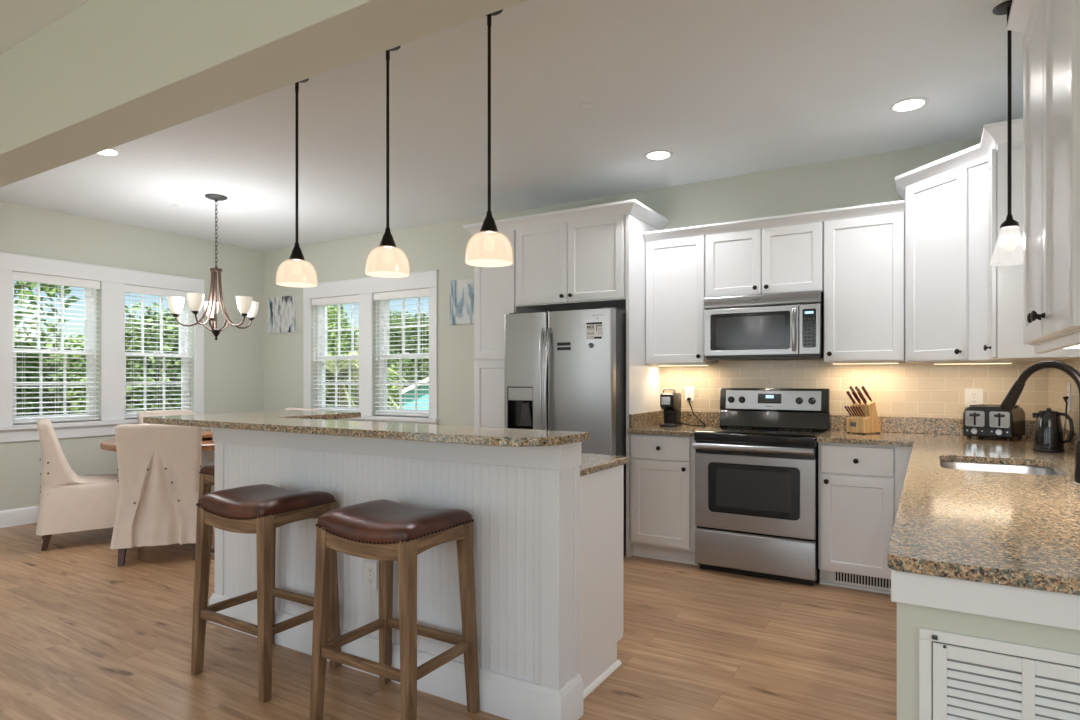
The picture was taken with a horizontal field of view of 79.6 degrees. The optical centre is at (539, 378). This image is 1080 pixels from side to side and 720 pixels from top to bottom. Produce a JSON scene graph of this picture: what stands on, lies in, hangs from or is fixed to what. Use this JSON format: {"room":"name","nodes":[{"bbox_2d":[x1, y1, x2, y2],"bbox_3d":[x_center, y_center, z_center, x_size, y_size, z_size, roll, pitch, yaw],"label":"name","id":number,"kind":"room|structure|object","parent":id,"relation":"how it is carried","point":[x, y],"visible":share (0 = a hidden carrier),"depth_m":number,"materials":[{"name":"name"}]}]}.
{"room":"kitchen","nodes":[
{"label":"kitchen","id":0,"kind":"room"},
{"bbox_2d":[0,201,263,510],"bbox_3d":[-5.614,-0.128,4.248,0.200,2.835,8.900,0,0,31],"label":"wall","id":1,"kind":"structure","parent":0,"point":[233,362],"depth_m":6.57,"materials":[{"name":"grey paint"}]},
{"bbox_2d":[0,506,38,527],"bbox_3d":[-5.520,1.217,4.191,0.020,0.146,8.500,0,0,31],"label":"baseboard","id":2,"kind":"structure","parent":1,"relation":"attached to","point":[27,515],"depth_m":5.72,"materials":[{"name":"white paint"}]},
{"bbox_2d":[13,280,95,424],"bbox_3d":[-4.565,-0.273,6.061,0.110,1.355,0.712,0,0,31],"label":"window","id":3,"kind":"structure","parent":1,"relation":"in","point":[86,294],"depth_m":6.15,"materials":[{"name":"white plastic"}]},
{"bbox_2d":[13,271,99,423],"bbox_3d":[-4.475,-0.278,6.007,0.074,1.341,0.704,0,0,31],"label":"window blind","id":4,"kind":"object","parent":3,"relation":"attached to","point":[21,276],"visible":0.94,"depth_m":5.99,"materials":[{"name":"white plastic"}]},
{"bbox_2d":[0,252,205,442],"bbox_3d":[-4.220,-0.275,6.397,0.135,1.650,1.890,0,0,31],"label":"trim","id":5,"kind":"structure","parent":1,"relation":"attached to","point":[113,280],"depth_m":6.31,"materials":[{"name":"white paint"}]},
{"bbox_2d":[125,292,188,418],"bbox_3d":[-4.088,-0.273,6.855,0.110,1.355,0.720,0,0,31],"label":"window","id":6,"kind":"structure","parent":1,"relation":"in","point":[184,346],"depth_m":6.95,"materials":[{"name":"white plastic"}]},
{"bbox_2d":[125,284,192,417],"bbox_3d":[-3.998,-0.278,6.801,0.074,1.341,0.712,0,0,31],"label":"window blind","id":7,"kind":"object","parent":6,"relation":"attached to","point":[128,288],"visible":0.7,"depth_m":6.78,"materials":[{"name":"white plastic"}]},
{"bbox_2d":[0,522,896,719],"bbox_3d":[-1.285,1.350,1.647,10.300,0.120,8.900,0,0,31],"label":"floor","id":8,"kind":"structure","parent":0,"point":[84,635],"depth_m":3.06,"materials":[{"name":"brown wood"}]},
{"bbox_2d":[36,418,118,550],"bbox_3d":[-3.648,0.802,5.238,0.674,0.975,0.599,0,0,-37],"label":"dining chair","id":9,"kind":"object","parent":8,"relation":"on","point":[69,501],"visible":0.88,"depth_m":4.94,"materials":[{"name":"beige fabric"}]},
{"bbox_2d":[100,438,214,527],"bbox_3d":[-3.106,0.910,5.821,1.404,0.760,1.404,0,0,31],"label":"dining table","id":10,"kind":"object","parent":8,"relation":"on","point":[208,446],"visible":0.11,"depth_m":5.50,"materials":[{"name":"brown wood"}]},
{"bbox_2d":[202,429,212,438],"bbox_3d":[-3.106,0.504,5.821,0.676,0.052,0.676,0,0,31],"label":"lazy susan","id":11,"kind":"object","parent":10,"relation":"on","point":[206,433],"visible":0.1,"depth_m":5.68,"materials":[{"name":"brown wood"}]},
{"bbox_2d":[110,424,213,565],"bbox_3d":[-2.777,0.802,4.829,0.599,0.975,0.674,0,0,-20],"label":"dining chair","id":12,"kind":"object","parent":8,"relation":"on","point":[159,465],"visible":0.81,"depth_m":4.54,"materials":[{"name":"fabric"}]},
{"bbox_2d":[137,409,193,423],"bbox_3d":[-3.549,0.802,6.403,0.674,0.975,0.599,0,0,34],"label":"dining chair","id":13,"kind":"object","parent":8,"relation":"on","point":[140,414],"visible":0.1,"depth_m":6.49,"materials":[{"name":"beige fabric"}]},
{"bbox_2d":[199,464,214,559],"bbox_3d":[-1.724,0.893,3.906,0.398,0.795,0.503,0,0,31],"label":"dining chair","id":14,"kind":"object","parent":8,"relation":"on","point":[207,472],"visible":0.11,"depth_m":3.78,"materials":[{"name":"brown wood"}]},
{"bbox_2d":[200,464,214,474],"bbox_3d":[-1.724,0.540,3.906,0.374,0.090,0.466,0,0,31],"label":"seat cushion","id":15,"kind":"object","parent":14,"relation":"on","point":[209,469],"depth_m":3.76,"materials":[{"name":"brown leather"}]},
{"bbox_2d":[191,484,340,701],"bbox_3d":[-1.211,0.893,2.877,0.503,0.795,0.398,0,0,31],"label":"bar stool","id":16,"kind":"object","parent":8,"relation":"on","point":[259,509],"visible":0.99,"depth_m":2.77,"materials":[{"name":"brown wood"}]},
{"bbox_2d":[198,484,334,519],"bbox_3d":[-1.211,0.540,2.877,0.466,0.090,0.374,0,0,31],"label":"seat cushion","id":17,"kind":"object","parent":16,"relation":"on","point":[259,501],"depth_m":2.77,"materials":[{"name":"brown leather"}]},
{"bbox_2d":[285,408,319,410],"bbox_3d":[-2.708,0.802,6.714,0.599,0.975,0.674,0,0,33],"label":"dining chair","id":18,"kind":"object","parent":8,"relation":"on","point":[286,408],"visible":0.03,"depth_m":6.92,"materials":[{"name":"beige fabric"}]},
{"bbox_2d":[309,500,479,719],"bbox_3d":[-0.551,0.893,2.480,0.503,0.795,0.398,0,0,31],"label":"bar stool","id":19,"kind":"object","parent":8,"relation":"on","point":[385,531],"visible":1,"depth_m":2.42,"materials":[{"name":"brown wood"}]},
{"bbox_2d":[317,500,471,543],"bbox_3d":[-0.551,0.540,2.480,0.466,0.090,0.374,0,0,31],"label":"seat cushion","id":20,"kind":"object","parent":19,"relation":"on","point":[376,521],"depth_m":2.38,"materials":[{"name":"brown leather"}]},
{"bbox_2d":[209,419,622,719],"bbox_3d":[-0.643,0.763,3.218,2.138,1.054,0.766,0,0,31],"label":"kitchen island","id":21,"kind":"object","parent":8,"relation":"on","point":[548,538],"visible":0.82,"depth_m":2.65,"materials":[{"name":"white paint"}]},
{"bbox_2d":[143,410,588,446],"bbox_3d":[-0.815,0.218,3.226,2.490,0.031,0.968,0,0,31],"label":"bar","id":22,"kind":"object","parent":21,"relation":"on","point":[291,421],"visible":1,"depth_m":2.77,"materials":[{"name":"beige stone"}]},
{"bbox_2d":[365,561,376,589],"bbox_3d":[-0.746,0.865,2.856,0.072,0.118,0.007,0,0,31],"label":"wall outlet","id":23,"kind":"object","parent":21,"relation":"attached to","point":[370,567],"visible":1,"depth_m":2.85,"materials":[{"name":"white plastic"}]},
{"bbox_2d":[368,567,372,583],"bbox_3d":[-0.747,0.865,2.854,0.032,0.076,0.002,0,0,31],"label":"receptacle","id":24,"kind":"object","parent":23,"relation":"attached to","point":[370,569],"depth_m":2.85,"materials":[{"name":"white plastic"}]},
{"bbox_2d":[580,453,629,476],"bbox_3d":[-0.538,0.375,3.258,1.898,0.030,0.569,0,0,31],"label":"island countertop","id":25,"kind":"structure","parent":21,"relation":"on","point":[590,463],"depth_m":2.85,"materials":[{"name":"beige stone"}]},
{"bbox_2d":[474,229,543,427],"bbox_3d":[-0.213,0.040,5.581,0.410,2.500,0.649,0,0,31],"label":"pantry cabinet","id":26,"kind":"object","parent":8,"relation":"on","point":[494,287],"visible":0.3,"depth_m":5.33,"materials":[{"name":"white paint"}]},
{"bbox_2d":[504,307,625,552],"bbox_3d":[0.308,0.390,5.081,0.911,1.800,0.912,0,0,31],"label":"refrigerator","id":27,"kind":"object","parent":8,"relation":"on","point":[582,388],"visible":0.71,"depth_m":4.70,"materials":[{"name":"grey metal"}]},
{"bbox_2d":[557,342,569,345],"bbox_3d":[0.172,-0.255,4.705,0.108,0.023,0.006,0,0,31],"label":"magnet","id":28,"kind":"object","parent":27,"relation":"attached to","point":[559,343],"visible":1,"depth_m":4.71,"materials":[{"name":"black plastic"}]},
{"bbox_2d":[557,347,570,349],"bbox_3d":[0.173,-0.221,4.705,0.110,0.023,0.006,0,0,31],"label":"magnet","id":29,"kind":"object","parent":27,"relation":"attached to","point":[558,348],"visible":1,"depth_m":4.70,"materials":[{"name":"black"}]},
{"bbox_2d":[586,322,601,338],"bbox_3d":[0.384,-0.341,4.580,0.124,0.118,0.003,0,0,31],"label":"paper sheet","id":30,"kind":"object","parent":27,"relation":"attached to","point":[594,329],"visible":1,"depth_m":4.58,"materials":[{"name":"white paper"}]},
{"bbox_2d":[626,212,660,556],"bbox_3d":[0.802,0.040,4.972,0.027,2.500,0.649,0,0,31],"label":"end panel","id":31,"kind":"object","parent":8,"relation":"on","point":[643,380],"visible":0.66,"depth_m":4.80,"materials":[{"name":"white paint"}]},
{"bbox_2d":[630,433,698,564],"bbox_3d":[1.012,0.841,4.814,0.492,0.899,0.680,0,0,31],"label":"base cabinet","id":32,"kind":"object","parent":8,"relation":"on","point":[662,467],"visible":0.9,"depth_m":4.56,"materials":[{"name":"white paint"}]},
{"bbox_2d":[628,411,719,435],"bbox_3d":[1.014,0.323,4.815,0.494,0.135,0.679,0,0,31],"label":"countertop","id":33,"kind":"structure","parent":32,"relation":"on","point":[647,422],"depth_m":4.91,"materials":[{"name":"brown stone"}]},
{"bbox_2d":[660,389,705,426],"bbox_3d":[1.071,0.216,4.969,0.361,0.285,0.255,0,0,-8],"label":"coffee maker","id":34,"kind":"object","parent":33,"relation":"on","point":[670,403],"visible":1,"depth_m":4.89,"materials":[{"name":"black plastic"}]},
{"bbox_2d":[693,388,829,585],"bbox_3d":[1.530,0.679,4.449,0.760,1.222,0.727,0,0,31],"label":"range","id":35,"kind":"object","parent":8,"relation":"on","point":[756,471],"visible":1,"depth_m":4.22,"materials":[{"name":"silver metal"}]},
{"bbox_2d":[694,426,828,446],"bbox_3d":[1.524,0.385,4.439,0.760,0.066,0.620,0,0,31],"label":"cooktop","id":36,"kind":"object","parent":35,"relation":"in","point":[771,436],"depth_m":4.26,"materials":[{"name":"grey glass"}]},
{"bbox_2d":[818,442,912,593],"bbox_3d":[2.119,0.841,4.148,0.549,0.899,0.680,0,0,31],"label":"base cabinet","id":37,"kind":"object","parent":8,"relation":"on","point":[860,486],"visible":0.73,"depth_m":3.92,"materials":[{"name":"white paint"}]},
{"bbox_2d":[828,571,890,590],"bbox_3d":[2.017,1.231,3.944,0.485,0.082,0.010,0,0,31],"label":"floor register","id":38,"kind":"object","parent":37,"relation":"in","point":[836,577],"visible":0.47,"depth_m":3.97,"materials":[{"name":"white plastic"}]},
{"bbox_3d":[1.535,0.841,2.575,0.100,0.899,2.705,0,0,31],"label":"base cabinet","id":39,"kind":"object","parent":8,"relation":"on","visible":0},
{"bbox_2d":[817,415,1079,594],"bbox_3d":[1.681,0.323,2.775,1.215,0.135,3.489,0,0,31],"label":"countertop","id":40,"kind":"structure","parent":39,"relation":"on","point":[1000,528],"depth_m":1.80,"materials":[{"name":"beige stone"}]},
{"bbox_2d":[847,401,880,433],"bbox_3d":[2.150,0.253,4.307,0.177,0.211,0.128,0,0,-29],"label":"knife block","id":41,"kind":"object","parent":40,"relation":"on","point":[870,423],"visible":0.91,"depth_m":4.26,"materials":[{"name":"brown wood"}]},
{"bbox_2d":[846,391,855,403],"bbox_3d":[2.068,0.124,4.308,0.092,0.093,0.016,0,0,-29],"label":"kitchen knife","id":42,"kind":"object","parent":41,"relation":"in","point":[847,392],"visible":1,"depth_m":4.30,"materials":[{"name":"brown wood"}]},
{"bbox_2d":[852,391,860,404],"bbox_3d":[2.087,0.124,4.272,0.092,0.093,0.016,0,0,-29],"label":"kitchen knife","id":43,"kind":"object","parent":41,"relation":"in","point":[853,392],"visible":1,"depth_m":4.26,"materials":[{"name":"brown wood"}]},
{"bbox_2d":[857,391,866,404],"bbox_3d":[2.107,0.124,4.237,0.092,0.093,0.016,0,0,-29],"label":"kitchen knife","id":44,"kind":"object","parent":41,"relation":"in","point":[858,392],"visible":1,"depth_m":4.23,"materials":[{"name":"brown wood"}]},
{"bbox_2d":[861,386,872,401],"bbox_3d":[2.147,0.100,4.255,0.109,0.110,0.016,0,0,-29],"label":"kitchen knife","id":45,"kind":"object","parent":41,"relation":"on","point":[862,387],"visible":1,"depth_m":4.25,"materials":[{"name":"brown wood"}]},
{"bbox_2d":[963,404,1024,440],"bbox_3d":[2.745,0.259,3.921,0.306,0.200,0.250,0,0,-41],"label":"toaster","id":46,"kind":"object","parent":40,"relation":"on","point":[982,420],"visible":1,"depth_m":3.84,"materials":[{"name":"black plastic"}]},
{"bbox_2d":[940,462,1059,474],"bbox_3d":[1.935,0.491,2.740,0.475,0.200,0.630,0,0,31],"label":"sink","id":47,"kind":"object","parent":40,"relation":"in","point":[1022,469],"visible":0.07,"depth_m":2.97,"materials":[{"name":"silver metal"}]},
{"bbox_2d":[1000,361,1079,484],"bbox_3d":[1.821,0.146,2.291,0.068,0.425,0.373,0,0,-21],"label":"kitchen faucet","id":48,"kind":"object","parent":40,"relation":"on","point":[1009,402],"visible":1,"depth_m":2.32,"materials":[{"name":"black metal"}]},
{"bbox_2d":[1032,396,1073,452],"bbox_3d":[2.580,0.223,3.268,0.168,0.272,0.280,0,0,31],"label":"electric kettle","id":49,"kind":"object","parent":40,"relation":"on","point":[1049,434],"visible":1,"depth_m":3.18,"materials":[{"name":"black plastic"}]},
{"bbox_2d":[0,0,1024,250],"bbox_3d":[-1.285,-1.620,1.647,10.300,0.150,8.900,0,0,31],"label":"ceiling","id":50,"kind":"structure","parent":0,"point":[730,88],"depth_m":3.76,"materials":[{"name":"white paint"}]},
{"bbox_2d":[96,148,120,155],"bbox_3d":[-2.946,-1.540,4.378,0.196,0.008,0.196,0,0,31],"label":"recessed light","id":51,"kind":"object","parent":50,"relation":"in","point":[110,152],"visible":0.52,"depth_m":4.41,"materials":[{"name":"white paint"}]},
{"bbox_2d":[167,194,258,339],"bbox_3d":[-2.721,-0.937,5.494,0.701,1.214,0.696,0,0,31],"label":"chandelier","id":52,"kind":"object","parent":50,"relation":"hanging from","point":[247,307],"visible":1,"depth_m":5.44,"materials":[{"name":"grey metal"}]},
{"bbox_2d":[0,0,526,187],"bbox_3d":[-0.932,-1.306,2.234,9.900,0.478,0.230,0,0,31],"label":"ceiling beam","id":53,"kind":"structure","parent":50,"relation":"attached to","point":[104,75],"depth_m":2.42,"materials":[{"name":"grey paint"}]},
{"bbox_2d":[276,78,317,287],"bbox_3d":[-1.243,-1.012,3.313,0.201,1.063,0.201,0,0,31],"label":"pendant lamp","id":54,"kind":"object","parent":50,"relation":"hanging from","point":[295,271],"visible":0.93,"depth_m":3.28,"materials":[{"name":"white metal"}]},
{"bbox_2d":[365,45,409,277],"bbox_3d":[-0.702,-1.012,2.989,0.201,1.063,0.201,0,0,31],"label":"pendant lamp","id":55,"kind":"object","parent":50,"relation":"hanging from","point":[386,260],"visible":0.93,"depth_m":2.95,"materials":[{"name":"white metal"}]},
{"bbox_2d":[465,9,512,266],"bbox_3d":[-0.211,-1.012,2.693,0.201,1.063,0.201,0,0,31],"label":"pendant lamp","id":56,"kind":"object","parent":50,"relation":"hanging from","point":[488,247],"visible":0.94,"depth_m":2.65,"materials":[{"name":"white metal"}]},
{"bbox_2d":[580,103,593,109],"bbox_3d":[0.264,-1.540,3.662,0.080,0.010,0.080,0,0,31],"label":"cap","id":57,"kind":"object","parent":50,"relation":"attached to","point":[585,106],"visible":1,"depth_m":3.65,"materials":[{"name":"white paint"}]},
{"bbox_2d":[644,150,672,159],"bbox_3d":[0.815,-1.540,4.463,0.196,0.008,0.196,0,0,31],"label":"recessed light","id":58,"kind":"object","parent":50,"relation":"in","point":[655,154],"visible":1,"depth_m":4.45,"materials":[{"name":"white paint"}]},
{"bbox_2d":[889,97,928,111],"bbox_3d":[2.072,-1.540,3.643,0.196,0.008,0.196,0,0,31],"label":"recessed light","id":59,"kind":"object","parent":50,"relation":"in","point":[912,103],"visible":1,"depth_m":3.63,"materials":[{"name":"white paint"}]},
{"bbox_2d":[989,0,1022,265],"bbox_3d":[1.947,-1.012,2.687,0.144,1.064,0.144,0,0,31],"label":"pendant lamp","id":60,"kind":"object","parent":50,"relation":"hanging from","point":[1008,250],"visible":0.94,"depth_m":2.68,"materials":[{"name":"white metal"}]},
{"bbox_2d":[264,137,980,426],"bbox_3d":[0.004,-0.128,5.948,7.680,2.835,0.200,0,0,31],"label":"wall","id":61,"kind":"structure","parent":0,"point":[868,179],"depth_m":6.27,"materials":[{"name":"grey paint"}]},
{"bbox_2d":[267,295,295,333],"bbox_3d":[-3.055,-0.757,7.648,0.485,0.425,0.034,0,0,31],"label":"canvas painting","id":62,"kind":"object","parent":61,"relation":"attached to","point":[281,311],"visible":1,"depth_m":7.62,"materials":[{"name":"fabric"}]},
{"bbox_2d":[317,302,358,411],"bbox_3d":[-2.212,-0.263,7.319,0.785,1.305,0.110,0,0,31],"label":"window","id":63,"kind":"structure","parent":61,"relation":"in","point":[322,342],"depth_m":7.45,"materials":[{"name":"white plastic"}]},
{"bbox_2d":[312,295,358,411],"bbox_3d":[-2.266,-0.268,7.229,0.777,1.291,0.074,0,0,31],"label":"window blind","id":64,"kind":"object","parent":63,"relation":"attached to","point":[352,298],"visible":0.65,"depth_m":7.24,"materials":[{"name":"white plastic"}]},
{"bbox_2d":[303,269,438,424],"bbox_3d":[-1.856,-0.275,6.963,2.015,1.620,0.135,0,0,31],"label":"trim","id":65,"kind":"structure","parent":61,"relation":"attached to","point":[365,287],"depth_m":6.90,"materials":[{"name":"white paint"}]},
{"bbox_2d":[379,296,428,416],"bbox_3d":[-1.371,-0.263,6.814,0.788,1.305,0.110,0,0,31],"label":"window","id":66,"kind":"structure","parent":61,"relation":"in","point":[385,311],"depth_m":6.91,"materials":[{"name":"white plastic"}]},
{"bbox_2d":[374,288,428,416],"bbox_3d":[-1.425,-0.268,6.724,0.780,1.291,0.074,0,0,31],"label":"window blind","id":67,"kind":"object","parent":66,"relation":"attached to","point":[416,292],"visible":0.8,"depth_m":6.71,"materials":[{"name":"white plastic"}]},
{"bbox_2d":[450,278,473,324],"bbox_3d":[-0.672,-0.745,6.217,0.465,0.430,0.034,0,0,31],"label":"canvas painting","id":68,"kind":"object","parent":61,"relation":"attached to","point":[461,291],"visible":0.56,"depth_m":6.24,"materials":[{"name":"fabric"}]},
{"bbox_2d":[516,214,625,311],"bbox_3d":[0.368,-0.896,5.213,0.961,0.628,0.682,0,0,31],"label":"upper cabinet","id":69,"kind":"object","parent":61,"relation":"attached to","point":[578,264],"visible":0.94,"depth_m":4.94,"materials":[{"name":"white paint"}]},
{"bbox_2d":[463,199,668,234],"bbox_3d":[0.198,-1.238,5.303,1.532,0.085,0.705,0,0,31],"label":"trim","id":70,"kind":"structure","parent":69,"relation":"attached to","point":[634,207],"depth_m":4.93,"materials":[{"name":"white paint"}]},
{"bbox_2d":[646,235,717,363],"bbox_3d":[1.078,-0.585,4.955,0.460,0.940,0.371,0,0,31],"label":"upper cabinet","id":71,"kind":"object","parent":61,"relation":"attached to","point":[675,268],"visible":0.94,"depth_m":4.82,"materials":[{"name":"white paint"}]},
{"bbox_2d":[656,364,708,365],"bbox_3d":[1.093,-0.107,4.984,0.400,0.014,0.070,0,0,31],"label":"light","id":72,"kind":"object","parent":71,"relation":"attached to","point":[656,364],"visible":0.93,"depth_m":4.95,"materials":[{"name":"white plastic"}]},
{"bbox_2d":[706,222,823,297],"bbox_3d":[1.615,-0.820,4.632,0.790,0.470,0.371,0,0,31],"label":"upper cabinet","id":73,"kind":"object","parent":61,"relation":"attached to","point":[790,258],"visible":0.9,"depth_m":4.48,"materials":[{"name":"white paint"}]},
{"bbox_2d":[704,290,823,360],"bbox_3d":[1.601,-0.360,4.603,0.773,0.444,0.437,0,0,31],"label":"microwave oven","id":74,"kind":"object","parent":73,"relation":"attached to","point":[790,325],"visible":1,"depth_m":4.43,"materials":[{"name":"silver metal"}]},
{"bbox_2d":[643,200,904,241],"bbox_3d":[1.534,-1.078,4.487,1.725,0.064,0.062,0,0,31],"label":"trim","id":75,"kind":"structure","parent":73,"relation":"attached to","point":[891,207],"depth_m":4.41,"materials":[{"name":"white paint"}]},
{"bbox_2d":[661,359,1047,430],"bbox_3d":[2.045,0.090,4.599,2.489,0.600,0.010,0,0,31],"label":"wall tile","id":76,"kind":"structure","parent":61,"relation":"attached to","point":[902,389],"depth_m":4.42,"materials":[{"name":"beige tile"}]},
{"bbox_2d":[685,386,693,400],"bbox_3d":[1.179,0.115,5.108,0.072,0.118,0.007,0,0,31],"label":"wall outlet","id":77,"kind":"object","parent":76,"relation":"attached to","point":[689,390],"visible":1,"depth_m":5.11,"materials":[{"name":"white plastic"}]},
{"bbox_2d":[965,388,982,406],"bbox_3d":[2.778,0.120,4.147,0.100,0.118,0.007,0,0,31],"label":"wall outlet","id":78,"kind":"object","parent":76,"relation":"attached to","point":[972,396],"visible":0.92,"depth_m":4.15,"materials":[{"name":"white plastic"}]},
{"bbox_2d":[971,392,976,403],"bbox_3d":[2.777,0.120,4.146,0.032,0.076,0.002,0,0,31],"label":"receptacle","id":79,"kind":"object","parent":78,"relation":"attached to","point":[973,394],"depth_m":4.15,"materials":[{"name":"white plastic"}]},
{"bbox_2d":[824,212,904,362],"bbox_3d":[2.157,-0.585,4.307,0.469,0.940,0.371,0,0,31],"label":"upper cabinet","id":80,"kind":"object","parent":61,"relation":"attached to","point":[864,257],"visible":0.95,"depth_m":4.18,"materials":[{"name":"white paint"}]},
{"bbox_2d":[832,361,898,363],"bbox_3d":[2.173,-0.107,4.335,0.400,0.014,0.070,0,0,31],"label":"light","id":81,"kind":"object","parent":80,"relation":"attached to","point":[886,362],"visible":0.98,"depth_m":4.29,"materials":[{"name":"white plastic"}]},
{"bbox_2d":[866,363,897,363],"bbox_3d":[2.173,-0.102,4.335,0.388,0.003,0.060,0,0,31],"label":"diffuser","id":82,"kind":"object","parent":81,"relation":"attached to","point":[866,363],"depth_m":4.26,"materials":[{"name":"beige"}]},
{"bbox_2d":[905,161,1069,362],"bbox_3d":[2.583,-0.657,3.827,0.749,1.105,0.755,0,0,31],"label":"upper cabinet","id":83,"kind":"object","parent":61,"relation":"attached to","point":[946,214],"visible":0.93,"depth_m":3.75,"materials":[{"name":"white paint"}]},
{"bbox_2d":[895,118,1022,199],"bbox_3d":[2.352,-1.225,3.688,0.357,0.090,1.348,0,0,-6],"label":"trim","id":84,"kind":"structure","parent":83,"relation":"attached to","point":[993,134],"depth_m":3.58,"materials":[{"name":"white paint"}]},
{"bbox_2d":[933,361,1012,364],"bbox_3d":[2.627,-0.098,3.945,0.400,0.014,0.070,0,0,31],"label":"light","id":85,"kind":"object","parent":83,"relation":"attached to","point":[990,362],"visible":0.98,"depth_m":3.91,"materials":[{"name":"white plastic"}]},
{"bbox_2d":[934,363,1010,364],"bbox_3d":[2.627,-0.092,3.945,0.388,0.003,0.060,0,0,31],"label":"diffuser","id":86,"kind":"object","parent":85,"relation":"attached to","point":[934,363],"depth_m":3.93,"materials":[{"name":"beige plastic"}]},
{"bbox_2d":[897,603,1079,719],"bbox_3d":[1.121,0.840,1.164,0.838,0.900,0.090,0,0,31],"label":"wall","id":87,"kind":"structure","parent":0,"point":[910,618],"depth_m":1.30,"materials":[{"name":"grey paint"}]},
{"bbox_2d":[891,569,1079,630],"bbox_3d":[1.053,0.424,1.206,0.698,0.067,0.128,0,0,31],"label":"trim","id":88,"kind":"structure","parent":87,"relation":"attached to","point":[1047,608],"depth_m":1.25,"materials":[{"name":"white paint"}]},
{"bbox_2d":[919,627,1079,719],"bbox_3d":[0.965,0.818,1.196,0.458,0.625,0.016,0,0,31],"label":"air vent","id":89,"kind":"object","parent":87,"relation":"in","point":[969,683],"visible":1,"depth_m":1.25,"materials":[{"name":"white plastic"}]},
{"bbox_3d":[2.309,-0.127,2.474,0.150,2.835,3.380,0,0,31],"label":"wall","id":90,"kind":"structure","parent":0,"visible":0},
{"bbox_2d":[1048,357,1079,431],"bbox_3d":[2.243,0.090,2.520,0.010,0.600,3.350,0,0,31],"label":"tiled wall","id":91,"kind":"structure","parent":90,"relation":"attached to","point":[1058,379],"depth_m":3.49,"materials":[{"name":"beige tile"}]},
{"bbox_2d":[983,140,1079,358],"bbox_3d":[2.475,-0.657,3.289,0.381,1.105,0.269,0,0,31],"label":"upper cabinet","id":92,"kind":"object","parent":91,"relation":"attached to","point":[1005,283],"visible":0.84,"depth_m":3.24,"materials":[{"name":"white paint"}]},
{"bbox_2d":[1023,0,1079,353],"bbox_3d":[1.578,-0.648,1.776,0.382,1.123,0.930,0,0,31],"label":"upper cabinet","id":93,"kind":"object","parent":91,"relation":"attached to","point":[1051,41],"visible":1,"depth_m":1.80,"materials":[{"name":"white paint"}]},
{"bbox_2d":[1007,0,1033,33],"bbox_3d":[1.575,-1.228,1.777,0.390,0.095,1.050,0,0,31],"label":"trim","id":94,"kind":"structure","parent":93,"relation":"on","point":[1020,11],"depth_m":2.20,"materials":[{"name":"white paint"}]},
{"bbox_2d":[1064,345,1079,348],"bbox_3d":[1.559,-0.107,1.799,0.100,0.014,0.790,0,0,31],"label":"light","id":95,"kind":"object","parent":93,"relation":"attached to","point":[1077,346],"visible":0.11,"depth_m":2.07,"materials":[{"name":"white plastic"}]},
{"bbox_2d":[1067,383,1070,411],"bbox_3d":[2.727,0.095,3.343,0.007,0.150,0.072,0,0,31],"label":"wall outlet","id":96,"kind":"object","parent":91,"relation":"attached to","point":[1068,384],"visible":0.91,"depth_m":3.31,"materials":[{"name":"white plastic"}]},
{"label":"outside","id":97,"kind":"structure","parent":0,"visible":0},
{"bbox_3d":[-5.113,4.640,49.738,180.000,0.300,200.000,0,0,31],"label":"ground","id":98,"kind":"structure","parent":97,"visible":0},
{"bbox_2d":[14,281,80,415],"bbox_3d":[-9.686,0.486,10.393,5.189,8.024,5.564,0,0,-15],"label":"tree","id":99,"kind":"object","parent":98,"relation":"on","point":[33,303],"visible":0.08,"depth_m":10.67,"materials":[{"name":"green plant"}]},
{"bbox_2d":[14,316,82,415],"bbox_3d":[-13.599,1.370,14.726,5.277,6.257,5.329,0,0,-9],"label":"tree","id":100,"kind":"object","parent":98,"relation":"on","point":[25,322],"visible":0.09,"depth_m":15.49,"materials":[{"name":"green plant"}]},
{"bbox_2d":[45,334,129,413],"bbox_3d":[-14.520,2.092,21.440,5.332,7.209,4.973,0,0,25],"label":"tree","id":101,"kind":"object","parent":98,"relation":"on","point":[80,335],"visible":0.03,"depth_m":21.09,"materials":[{"name":"green plant"}]},
{"bbox_2d":[78,302,180,411],"bbox_3d":[-8.160,1.434,14.937,4.634,6.529,4.589,0,0,27],"label":"tree","id":102,"kind":"object","parent":98,"relation":"on","point":[150,318],"visible":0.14,"depth_m":13.55,"materials":[{"name":"green plant"}]},
{"bbox_2d":[329,305,358,367],"bbox_3d":[-18.856,-1.141,58.211,7.783,11.283,8.346,0,0,29],"label":"tree","id":103,"kind":"object","parent":98,"relation":"on","point":[331,308],"visible":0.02,"depth_m":57.86,"materials":[{"name":"green plant"}]},
{"bbox_2d":[325,304,404,408],"bbox_3d":[-6.857,0.936,20.866,5.564,7.522,5.189,0,0,-32],"label":"tree","id":104,"kind":"object","parent":98,"relation":"on","point":[343,338],"visible":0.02,"depth_m":20.76,"materials":[{"name":"green plant"}]},
{"bbox_2d":[325,351,407,408],"bbox_3d":[-4.031,1.914,12.917,2.973,4.959,3.574,0,0,-42],"label":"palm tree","id":105,"kind":"object","parent":98,"relation":"on","point":[342,365],"visible":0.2,"depth_m":12.91,"materials":[{"name":"green plant"}]},
{"bbox_2d":[387,309,428,390],"bbox_3d":[-10.507,-0.665,54.061,8.719,10.337,8.804,0,0,-37],"label":"tree","id":106,"kind":"object","parent":98,"relation":"on","point":[395,340],"visible":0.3,"depth_m":51.82,"materials":[{"name":"green plant"}]},
{"bbox_2d":[389,377,428,409],"bbox_3d":[-6.002,3.240,41.921,8.200,6.900,7.800,0,0,13],"label":"house","id":107,"kind":"structure","parent":98,"relation":"on","point":[427,378],"depth_m":39.88,"materials":[{"name":"teal"}]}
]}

